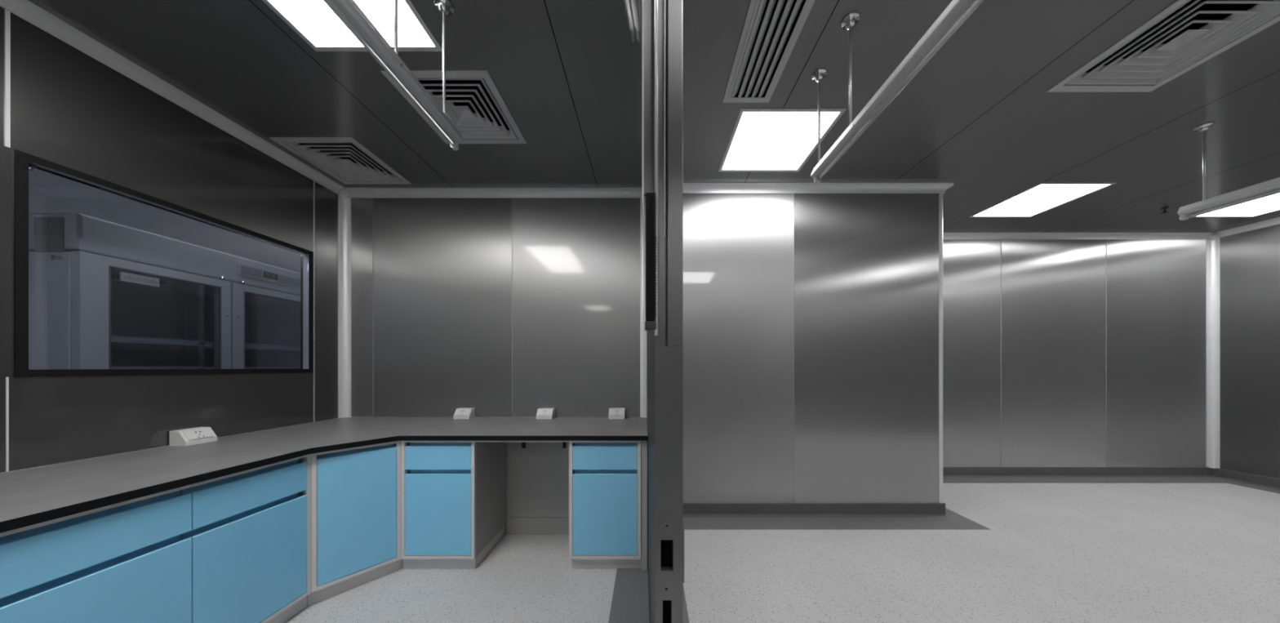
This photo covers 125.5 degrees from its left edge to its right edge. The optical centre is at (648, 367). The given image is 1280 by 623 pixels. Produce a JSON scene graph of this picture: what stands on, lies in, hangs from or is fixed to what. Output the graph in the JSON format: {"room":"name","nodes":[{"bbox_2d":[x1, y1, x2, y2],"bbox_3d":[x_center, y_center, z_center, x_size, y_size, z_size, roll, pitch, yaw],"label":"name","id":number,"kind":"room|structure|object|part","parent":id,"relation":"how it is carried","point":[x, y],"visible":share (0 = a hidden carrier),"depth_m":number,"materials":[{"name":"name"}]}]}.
{"room":"clean room","nodes":[
{"label":"clean room","id":0,"kind":"room"},
{"bbox_2d":[0,6,337,472],"bbox_3d":[-2.565,-0.107,-0.225,0.050,2.725,5.950,0,0,0],"label":"wall","id":1,"kind":"structure","parent":0,"point":[69,108],"depth_m":1.64,"materials":[{"name":"grey metal"}]},
{"bbox_2d":[4,8,10,471],"bbox_3d":[-2.538,-0.500,1.305,0.003,1.840,0.010,0,0,0],"label":"trim","id":2,"kind":"structure","parent":1,"relation":"attached to","point":[7,12],"depth_m":1.30,"materials":[{"name":"metal"}]},
{"bbox_2d":[13,149,313,377],"bbox_3d":[-2.566,-0.418,1.904,0.064,0.910,1.170,0,0,0],"label":"window","id":3,"kind":"structure","parent":1,"relation":"in","point":[24,162],"depth_m":1.51,"materials":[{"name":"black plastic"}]},
{"bbox_2d":[0,417,337,473],"bbox_3d":[-2.536,0.413,1.570,0.004,0.004,2.240,0,0,0],"label":"trim","id":4,"kind":"structure","parent":1,"relation":"attached to","point":[335,418],"depth_m":1.58,"materials":[{"name":"grey metal"}]},
{"bbox_2d":[0,0,345,194],"bbox_3d":[-2.512,-1.442,-0.250,0.056,0.056,5.900,0,0,0],"label":"trim","id":5,"kind":"structure","parent":1,"relation":"attached to","point":[26,10],"depth_m":1.66,"materials":[{"name":"metal"}]},
{"bbox_2d":[313,181,314,422],"bbox_3d":[-2.539,-0.500,2.500,0.002,1.840,0.005,0,0,0],"label":"trim","id":6,"kind":"structure","parent":1,"relation":"attached to","point":[313,181],"depth_m":2.50,"materials":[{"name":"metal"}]},
{"bbox_2d":[337,194,351,417],"bbox_3d":[-2.512,-0.503,2.722,0.056,1.834,0.056,0,0,0],"label":"trim","id":7,"kind":"structure","parent":1,"relation":"attached to","point":[344,204],"depth_m":2.73,"materials":[{"name":"metal"}]},
{"bbox_2d":[284,533,617,622],"bbox_3d":[-1.285,1.295,-0.200,2.610,0.080,6.000,0,0,0],"label":"floor","id":8,"kind":"structure","parent":0,"point":[523,578],"depth_m":1.82,"materials":[{"name":"plastic"}]},
{"bbox_2d":[0,453,311,622],"bbox_3d":[-2.115,0.850,1.280,0.700,0.809,0.904,0,0,0],"label":"base cabinet","id":9,"kind":"object","parent":8,"relation":"on","point":[233,548],"visible":0.92,"depth_m":1.24,"materials":[{"name":"blue laminate"}]},
{"bbox_3d":[-1.790,0.545,1.062,0.048,0.166,0.423,0,0,0],"label":"drawer","id":10,"kind":"part","parent":9,"relation":"part of","materials":[{"name":"blue laminate"}]},
{"bbox_3d":[-1.790,0.892,1.062,0.048,0.524,0.423,0,0,0],"label":"door","id":11,"kind":"part","parent":9,"relation":"part of","materials":[{"name":"blue laminate"}]},
{"bbox_3d":[-1.790,0.545,1.488,0.048,0.166,0.423,0,0,0],"label":"drawer","id":12,"kind":"part","parent":9,"relation":"part of","materials":[{"name":"blue metal"}]},
{"bbox_3d":[-1.790,0.892,1.488,0.048,0.524,0.423,0,0,0],"label":"door","id":13,"kind":"part","parent":9,"relation":"part of","materials":[{"name":"blue laminate"}]},
{"bbox_2d":[306,440,402,605],"bbox_3d":[-1.810,0.850,2.007,0.420,0.809,0.414,0,0,38],"label":"base cabinet","id":14,"kind":"object","parent":8,"relation":"on","point":[356,491],"visible":0.76,"depth_m":1.86,"materials":[{"name":"blue laminate"}]},
{"bbox_2d":[0,417,647,533],"bbox_3d":[-1.274,0.430,1.599,2.531,0.030,2.299,0,0,0],"label":"countertop","id":15,"kind":"structure","parent":14,"relation":"on","point":[31,496],"depth_m":1.62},
{"bbox_2d":[168,426,217,445],"bbox_3d":[-2.489,0.375,1.805,0.089,0.080,0.128,0,0,0],"label":"socket","id":16,"kind":"object","parent":15,"relation":"on","point":[192,436],"visible":1,"depth_m":1.77,"materials":[{"name":"white plastic"}]},
{"bbox_3d":[-2.464,0.363,1.805,0.039,0.052,0.100,0,0,0],"label":"plate","id":17,"kind":"part","parent":16,"relation":"part of","materials":[{"name":"white plastic"}]},
{"bbox_2d":[453,408,475,418],"bbox_3d":[-1.512,0.375,2.699,0.128,0.080,0.089,0,0,0],"label":"socket","id":18,"kind":"object","parent":15,"relation":"on","point":[460,413],"visible":1,"depth_m":2.67,"materials":[{"name":"white plastic"}]},
{"bbox_3d":[-1.512,0.363,2.674,0.100,0.052,0.039,0,0,0],"label":"plate","id":19,"kind":"part","parent":18,"relation":"part of","materials":[{"name":"white plastic"}]},
{"bbox_2d":[475,440,568,448],"bbox_3d":[-0.784,0.471,2.041,0.579,0.052,0.020,0,0,0],"label":"support rail","id":20,"kind":"object","parent":15,"relation":"attached to","point":[523,442],"visible":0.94,"depth_m":2.03,"materials":[{"name":"black metal"}]},
{"bbox_3d":[-0.784,0.452,2.041,0.579,0.013,0.020,0,0,0],"label":"rail","id":21,"kind":"part","parent":20,"relation":"part of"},
{"bbox_2d":[536,408,555,418],"bbox_3d":[-0.846,0.375,2.699,0.128,0.080,0.089,0,0,0],"label":"socket","id":22,"kind":"object","parent":15,"relation":"on","point":[542,413],"visible":1,"depth_m":2.67,"materials":[{"name":"white plastic"}]},
{"bbox_3d":[-0.846,0.363,2.674,0.100,0.052,0.039,0,0,0],"label":"plate","id":23,"kind":"part","parent":22,"relation":"part of","materials":[{"name":"white plastic"}]},
{"bbox_2d":[608,408,625,418],"bbox_3d":[-0.262,0.375,2.699,0.128,0.080,0.089,0,0,0],"label":"socket","id":24,"kind":"object","parent":15,"relation":"on","point":[614,413],"visible":1,"depth_m":2.67,"materials":[{"name":"white plastic"}]},
{"bbox_3d":[-0.262,0.363,2.674,0.100,0.052,0.039,0,0,0],"label":"plate","id":25,"kind":"part","parent":24,"relation":"part of","materials":[{"name":"white plastic"}]},
{"bbox_2d":[400,440,506,568],"bbox_3d":[-1.308,0.850,2.380,0.466,0.809,0.700,0,0,0],"label":"base cabinet","id":26,"kind":"object","parent":8,"relation":"on","point":[453,493],"visible":0.84,"depth_m":2.03,"materials":[{"name":"blue laminate"}]},
{"bbox_3d":[-1.300,0.545,2.055,0.406,0.166,0.048,0,0,0],"label":"drawer","id":27,"kind":"part","parent":26,"relation":"part of","materials":[{"name":"blue laminate"}]},
{"bbox_3d":[-1.300,0.892,2.055,0.406,0.524,0.048,0,0,0],"label":"door","id":28,"kind":"part","parent":26,"relation":"part of","materials":[{"name":"blue metal"}]},
{"bbox_3d":[-1.300,0.812,2.040,0.450,0.732,0.020,0,0,0],"label":"frame","id":29,"kind":"part","parent":26,"relation":"part of","materials":[{"name":"blue metal"}]},
{"bbox_2d":[506,441,568,534],"bbox_3d":[-0.784,0.850,2.489,0.579,0.809,0.022,0,0,0],"label":"panel","id":30,"kind":"object","parent":8,"relation":"on","point":[537,474],"visible":0.54,"depth_m":2.48,"materials":[{"name":"grey metal"}]},
{"bbox_2d":[568,440,640,568],"bbox_3d":[-0.272,0.850,2.380,0.442,0.809,0.700,0,0,0],"label":"base cabinet","id":31,"kind":"object","parent":8,"relation":"on","point":[605,476],"visible":0.83,"depth_m":2.03,"materials":[{"name":"blue laminate"}]},
{"bbox_3d":[-0.272,0.545,2.055,0.398,0.166,0.048,0,0,0],"label":"drawer","id":32,"kind":"part","parent":31,"relation":"part of","materials":[{"name":"blue laminate"}]},
{"bbox_3d":[-0.272,0.892,2.055,0.398,0.524,0.048,0,0,0],"label":"door","id":33,"kind":"part","parent":31,"relation":"part of","materials":[{"name":"blue metal"}]},
{"bbox_2d":[640,440,647,570],"bbox_3d":[-0.030,0.849,2.048,0.038,0.808,0.024,0,0,0],"label":"trim","id":34,"kind":"structure","parent":31,"relation":"attached to","point":[643,443],"depth_m":2.04,"materials":[{"name":"grey metal"}]},
{"bbox_2d":[351,197,639,417],"bbox_3d":[-1.280,-0.107,2.775,2.520,2.725,0.050,0,0,0],"label":"wall","id":35,"kind":"structure","parent":0,"point":[442,266],"depth_m":2.75,"materials":[{"name":"silver metal"}]},
{"bbox_2d":[338,188,350,198],"bbox_3d":[-2.510,-1.436,2.720,0.072,0.072,0.072,0,0,0],"label":"trim","id":36,"kind":"structure","parent":35,"relation":"attached to","point":[344,193],"depth_m":2.70,"materials":[{"name":"metal"}]},
{"bbox_2d":[373,197,373,417],"bbox_3d":[-2.300,-0.500,2.749,0.005,1.840,0.001,0,0,0],"label":"trim","id":37,"kind":"structure","parent":35,"relation":"attached to","point":[373,197],"depth_m":2.75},
{"bbox_2d":[345,187,641,197],"bbox_3d":[-1.270,-1.442,2.722,2.440,0.056,0.056,0,0,0],"label":"trim","id":38,"kind":"structure","parent":35,"relation":"attached to","point":[354,192],"depth_m":2.73,"materials":[{"name":"metal"}]},
{"bbox_2d":[511,197,512,417],"bbox_3d":[-1.142,-0.500,2.749,0.005,1.840,0.001,0,0,0],"label":"trim","id":39,"kind":"structure","parent":35,"relation":"attached to","point":[512,197],"depth_m":2.75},
{"bbox_2d":[646,330,654,622],"bbox_3d":[0.018,-0.107,1.730,0.075,2.725,2.140,0,0,0],"label":"wall partition","id":40,"kind":"structure","parent":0,"point":[650,334],"depth_m":1.25,"materials":[{"name":"grey metal"}]},
{"bbox_2d":[608,560,648,622],"bbox_3d":[-0.100,1.254,1.525,0.200,0.002,2.450,0,0,0],"label":"floor","id":41,"kind":"structure","parent":40,"relation":"attached to","point":[630,597],"depth_m":1.79,"materials":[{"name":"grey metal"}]},
{"bbox_2d":[640,195,646,417],"bbox_3d":[-0.046,-0.503,2.722,0.056,1.834,0.056,0,0,0],"label":"trim","id":42,"kind":"structure","parent":40,"relation":"attached to","point":[642,224],"depth_m":2.74,"materials":[{"name":"metal"}]},
{"bbox_2d":[641,0,684,622],"bbox_3d":[0.025,-0.107,0.631,0.077,2.724,0.094,0,0,0],"label":"door","id":43,"kind":"structure","parent":40,"relation":"in","point":[661,20],"depth_m":0.60,"materials":[{"name":"metal"}]},
{"bbox_2d":[622,0,641,42],"bbox_3d":[-0.041,-1.016,0.588,0.055,0.868,0.015,0,0,0],"label":"protective film","id":44,"kind":"object","parent":43,"relation":"attached to","point":[633,8],"visible":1,"depth_m":0.59,"materials":[{"name":"grey"}]},
{"bbox_3d":[0.040,0.399,0.614,0.048,0.262,0.032,0,0,0],"label":"strike plate","id":45,"kind":"part","parent":43,"relation":"part of","materials":[{"name":"metal"}]},
{"bbox_2d":[28,0,1279,272],"bbox_3d":[0.030,-1.495,0.975,12.460,0.050,8.450,0,0,0],"label":"ceiling","id":46,"kind":"structure","parent":0,"point":[980,117],"depth_m":1.83,"materials":[{"name":"grey metal"}]},
{"bbox_2d":[269,137,412,184],"bbox_3d":[-2.160,-1.514,2.370,0.530,0.099,0.530,0,0,0],"label":"ceiling vent","id":47,"kind":"object","parent":46,"relation":"in","point":[345,159],"visible":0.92,"depth_m":2.36,"materials":[{"name":"metal"}]},
{"bbox_2d":[262,0,442,51],"bbox_3d":[-1.250,-1.483,0.930,0.590,0.034,1.200,0,0,0],"label":"recessed light","id":48,"kind":"object","parent":46,"relation":"in","point":[313,20],"visible":0.74,"depth_m":1.42,"materials":[{"name":"paint"}]},
{"bbox_2d":[323,0,462,150],"bbox_3d":[-0.829,-1.200,0.942,0.072,0.539,0.956,0,0,0],"label":"lamp","id":49,"kind":"object","parent":46,"relation":"hanging from","point":[348,11],"visible":1,"depth_m":1.08,"materials":[{"name":"metal"}]},
{"bbox_3d":[-0.829,-1.236,1.080,0.010,0.445,0.010,0,0,0],"label":"rod","id":50,"kind":"part","parent":49,"relation":"part of","materials":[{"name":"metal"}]},
{"bbox_3d":[-0.829,-1.236,1.335,0.010,0.445,0.010,0,0,0],"label":"rod","id":51,"kind":"part","parent":49,"relation":"part of","materials":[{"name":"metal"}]},
{"bbox_2d":[380,70,526,143],"bbox_3d":[-1.064,-1.514,1.896,0.528,0.099,0.528,0,0,0],"label":"ceiling vent","id":52,"kind":"object","parent":46,"relation":"in","point":[474,104],"visible":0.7,"depth_m":1.88,"materials":[{"name":"metal"}]},
{"bbox_2d":[722,0,814,102],"bbox_3d":[0.534,-1.507,1.272,0.255,0.094,1.103,0,0,0],"label":"ceiling vent","id":53,"kind":"object","parent":46,"relation":"in","point":[771,28],"visible":0.98,"depth_m":1.52,"materials":[{"name":"metal"}]},
{"bbox_2d":[718,108,846,171],"bbox_3d":[0.820,-1.483,2.170,0.600,0.034,0.600,0,0,0],"label":"recessed light","id":54,"kind":"object","parent":46,"relation":"in","point":[762,140],"visible":0.9,"depth_m":2.12,"materials":[{"name":"paint"}]},
{"bbox_2d":[810,0,984,184],"bbox_3d":[0.852,-1.200,1.232,0.072,0.539,0.909,0,0,0],"label":"lamp","id":55,"kind":"object","parent":46,"relation":"hanging from","point":[957,11],"visible":1,"depth_m":1.16,"materials":[{"name":"metal"}]},
{"bbox_3d":[0.852,-1.236,1.651,0.010,0.445,0.010,0,0,0],"label":"rod","id":56,"kind":"part","parent":55,"relation":"part of","materials":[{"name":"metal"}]},
{"bbox_3d":[0.852,-1.236,1.394,0.010,0.445,0.010,0,0,0],"label":"rod","id":57,"kind":"part","parent":55,"relation":"part of","materials":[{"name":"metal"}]},
{"bbox_2d":[968,182,1116,217],"bbox_3d":[3.420,-1.483,2.920,0.600,0.034,0.600,0,0,0],"label":"recessed light","id":58,"kind":"object","parent":46,"relation":"in","point":[1039,198],"visible":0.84,"depth_m":2.88,"materials":[{"name":"paint"}]},
{"bbox_2d":[1046,0,1279,92],"bbox_3d":[2.390,-1.514,1.479,0.550,0.099,0.550,0,0,0],"label":"ceiling vent","id":59,"kind":"object","parent":46,"relation":"in","point":[1186,34],"visible":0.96,"depth_m":1.51,"materials":[{"name":"metal"}]},
{"bbox_2d":[1160,206,1168,213],"bbox_3d":[4.750,-1.445,3.037,0.044,0.050,0.043,0,0,0],"label":"sprinkler head","id":60,"kind":"object","parent":46,"relation":"attached to","point":[1166,207],"visible":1,"depth_m":3.03},
{"bbox_2d":[1177,121,1279,220],"bbox_3d":[3.375,-1.200,1.614,0.072,0.539,0.956,0,0,0],"label":"lamp","id":61,"kind":"object","parent":46,"relation":"hanging from","point":[1184,211],"visible":1,"depth_m":1.95,"materials":[{"name":"metal"}]},
{"bbox_3d":[3.375,-1.236,2.005,0.010,0.445,0.010,0,0,0],"label":"rod","id":62,"kind":"part","parent":61,"relation":"part of","materials":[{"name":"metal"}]},
{"bbox_2d":[1191,192,1279,217],"bbox_3d":[5.580,-1.483,2.920,0.600,0.034,0.600,0,0,0],"label":"recessed light","id":63,"kind":"object","parent":46,"relation":"in","point":[1270,203],"visible":0.69,"depth_m":3.07,"materials":[{"name":"paint"}]},
{"bbox_2d":[682,193,946,517],"bbox_3d":[1.223,-0.133,2.688,2.346,2.675,0.080,0,0,0],"label":"wall","id":64,"kind":"structure","parent":0,"point":[866,265],"depth_m":2.68,"materials":[{"name":"silver metal"}]},
{"bbox_2d":[793,193,794,502],"bbox_3d":[1.177,-0.158,2.677,0.004,2.525,0.001,0,0,0],"label":"trim","id":65,"kind":"structure","parent":64,"relation":"attached to","point":[793,193],"depth_m":2.68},
{"bbox_2d":[682,182,950,193],"bbox_3d":[1.245,-1.442,2.650,2.310,0.056,0.056,0,0,0],"label":"trim","id":66,"kind":"structure","parent":64,"relation":"attached to","point":[687,188],"depth_m":2.66,"materials":[{"name":"metal"}]},
{"bbox_2d":[945,182,954,190],"bbox_3d":[2.428,-1.442,2.650,0.056,0.056,0.056,0,0,0],"label":"trim","id":67,"kind":"structure","parent":64,"relation":"attached to","point":[950,184],"depth_m":2.65,"materials":[{"name":"metal"}]},
{"bbox_2d":[683,483,1279,622],"bbox_3d":[3.140,1.270,0.246,6.240,0.130,6.893,0,0,0],"label":"floor","id":68,"kind":"structure","parent":0,"point":[1051,553],"depth_m":2.04,"materials":[{"name":"plastic"}]},
{"bbox_2d":[683,477,1279,622],"bbox_3d":[3.120,1.204,0.222,6.180,0.002,6.843,0,0,0],"label":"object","id":69,"kind":"structure","parent":68,"relation":"on","point":[953,521],"depth_m":2.60,"materials":[{"name":"grey plastic"}]},
{"bbox_2d":[942,239,1206,466],"bbox_3d":[4.305,-0.133,3.668,3.910,2.675,0.050,0,0,0],"label":"wall","id":70,"kind":"structure","parent":0,"point":[1054,291],"depth_m":3.64,"materials":[{"name":"silver metal"}]},
{"bbox_2d":[1000,239,1001,466],"bbox_3d":[3.888,-0.158,3.642,0.009,2.525,0.002,0,0,0],"label":"trim","id":71,"kind":"structure","parent":70,"relation":"attached to","point":[1001,239],"depth_m":3.64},
{"bbox_2d":[942,466,1213,477],"bbox_3d":[4.305,1.151,3.628,3.810,0.108,0.030,0,0,0],"label":"baseboard","id":72,"kind":"structure","parent":70,"relation":"attached to","point":[948,472],"depth_m":3.63,"materials":[{"name":"plastic"}]},
{"bbox_2d":[942,232,1213,239],"bbox_3d":[4.305,-1.442,3.615,3.710,0.056,0.056,0,0,0],"label":"trim","id":73,"kind":"structure","parent":70,"relation":"attached to","point":[945,235],"depth_m":3.63,"materials":[{"name":"metal"}]},
{"bbox_2d":[1106,239,1106,466],"bbox_3d":[5.050,-0.158,3.642,0.009,2.525,0.002,0,0,0],"label":"trim","id":74,"kind":"structure","parent":70,"relation":"attached to","point":[1106,239],"depth_m":3.64,"materials":[{"name":"silver metal"}]},
{"bbox_2d":[1207,232,1219,239],"bbox_3d":[6.180,-1.436,3.613,0.072,0.072,0.072,0,0,0],"label":"trim","id":75,"kind":"structure","parent":70,"relation":"attached to","point":[1213,236],"depth_m":3.60,"materials":[{"name":"metal"}]},
{"bbox_2d":[1219,223,1279,479],"bbox_3d":[6.235,-0.133,0.222,0.050,2.675,6.843,0,0,0],"label":"wall","id":76,"kind":"structure","parent":0,"point":[1250,260],"depth_m":3.41,"materials":[{"name":"silver metal"}]},
{"bbox_2d":[1206,237,1219,468],"bbox_3d":[6.182,-0.158,3.615,0.056,2.525,0.056,0,0,0],"label":"trim","id":77,"kind":"structure","parent":76,"relation":"attached to","point":[1212,246],"depth_m":3.62,"materials":[{"name":"metal"}]},
{"bbox_2d":[1211,467,1279,490],"bbox_3d":[6.195,1.151,0.222,0.030,0.108,6.843,0,0,0],"label":"baseboard","id":78,"kind":"structure","parent":76,"relation":"attached to","point":[1235,476],"depth_m":3.42,"materials":[{"name":"plastic"}]},
{"bbox_2d":[1215,217,1279,237],"bbox_3d":[6.182,-1.442,0.197,0.056,0.056,6.793,0,0,0],"label":"trim","id":79,"kind":"structure","parent":76,"relation":"attached to","point":[1273,221],"depth_m":3.40,"materials":[{"name":"metal"}]},
{"bbox_3d":[-4.395,1.295,2.300,3.610,0.080,5.800,0,0,0],"label":"floor","id":80,"kind":"structure","parent":0,"visible":0},
{"bbox_2d":[28,213,300,368],"bbox_3d":[-3.294,0.227,2.324,0.732,2.054,1.253,0,0,0],"label":"fume hood","id":81,"kind":"object","parent":80,"relation":"on","point":[103,294],"visible":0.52,"depth_m":2.15,"materials":[{"name":"metal"}]},
{"bbox_2d":[35,218,62,248],"bbox_3d":[-3.091,-0.685,1.698,0.135,0.160,0.001,0,0,0],"label":"print","id":82,"kind":"object","parent":81,"relation":"attached to","point":[48,232],"depth_m":1.70},
{"bbox_3d":[-3.090,-0.685,1.699,0.150,0.180,0.002,0,0,0],"label":"rating plate","id":83,"kind":"part","parent":81,"relation":"part of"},
{"bbox_3d":[-2.962,0.256,2.011,0.045,1.718,0.614,0,0,0],"label":"door","id":84,"kind":"part","parent":81,"relation":"part of","materials":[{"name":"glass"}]},
{"bbox_2d":[111,366,300,368],"bbox_3d":[-3.288,0.013,2.325,0.544,0.038,1.130,0,0,0],"label":"countertop","id":85,"kind":"structure","parent":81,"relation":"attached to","point":[112,367],"depth_m":2.15,"materials":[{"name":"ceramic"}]},
{"bbox_2d":[111,335,300,351],"bbox_3d":[-3.288,-0.162,2.325,0.544,0.038,1.130,0,0,0],"label":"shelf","id":86,"kind":"object","parent":81,"relation":"attached to","point":[115,340],"depth_m":2.20,"materials":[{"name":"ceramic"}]},
{"bbox_3d":[-2.962,0.256,2.638,0.045,1.718,0.616,0,0,0],"label":"door","id":87,"kind":"part","parent":81,"relation":"part of","materials":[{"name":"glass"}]},
{"bbox_3d":[2.375,-0.133,3.176,0.050,2.675,0.935,0,0,0],"label":"wall","id":88,"kind":"structure","parent":0,"visible":0},
{"bbox_2d":[938,192,942,502],"bbox_3d":[2.379,-0.158,2.699,0.048,2.525,0.048,0,0,0],"label":"trim","id":89,"kind":"structure","parent":88,"relation":"attached to","point":[940,195],"depth_m":2.67,"materials":[{"name":"metal"}]}
]}

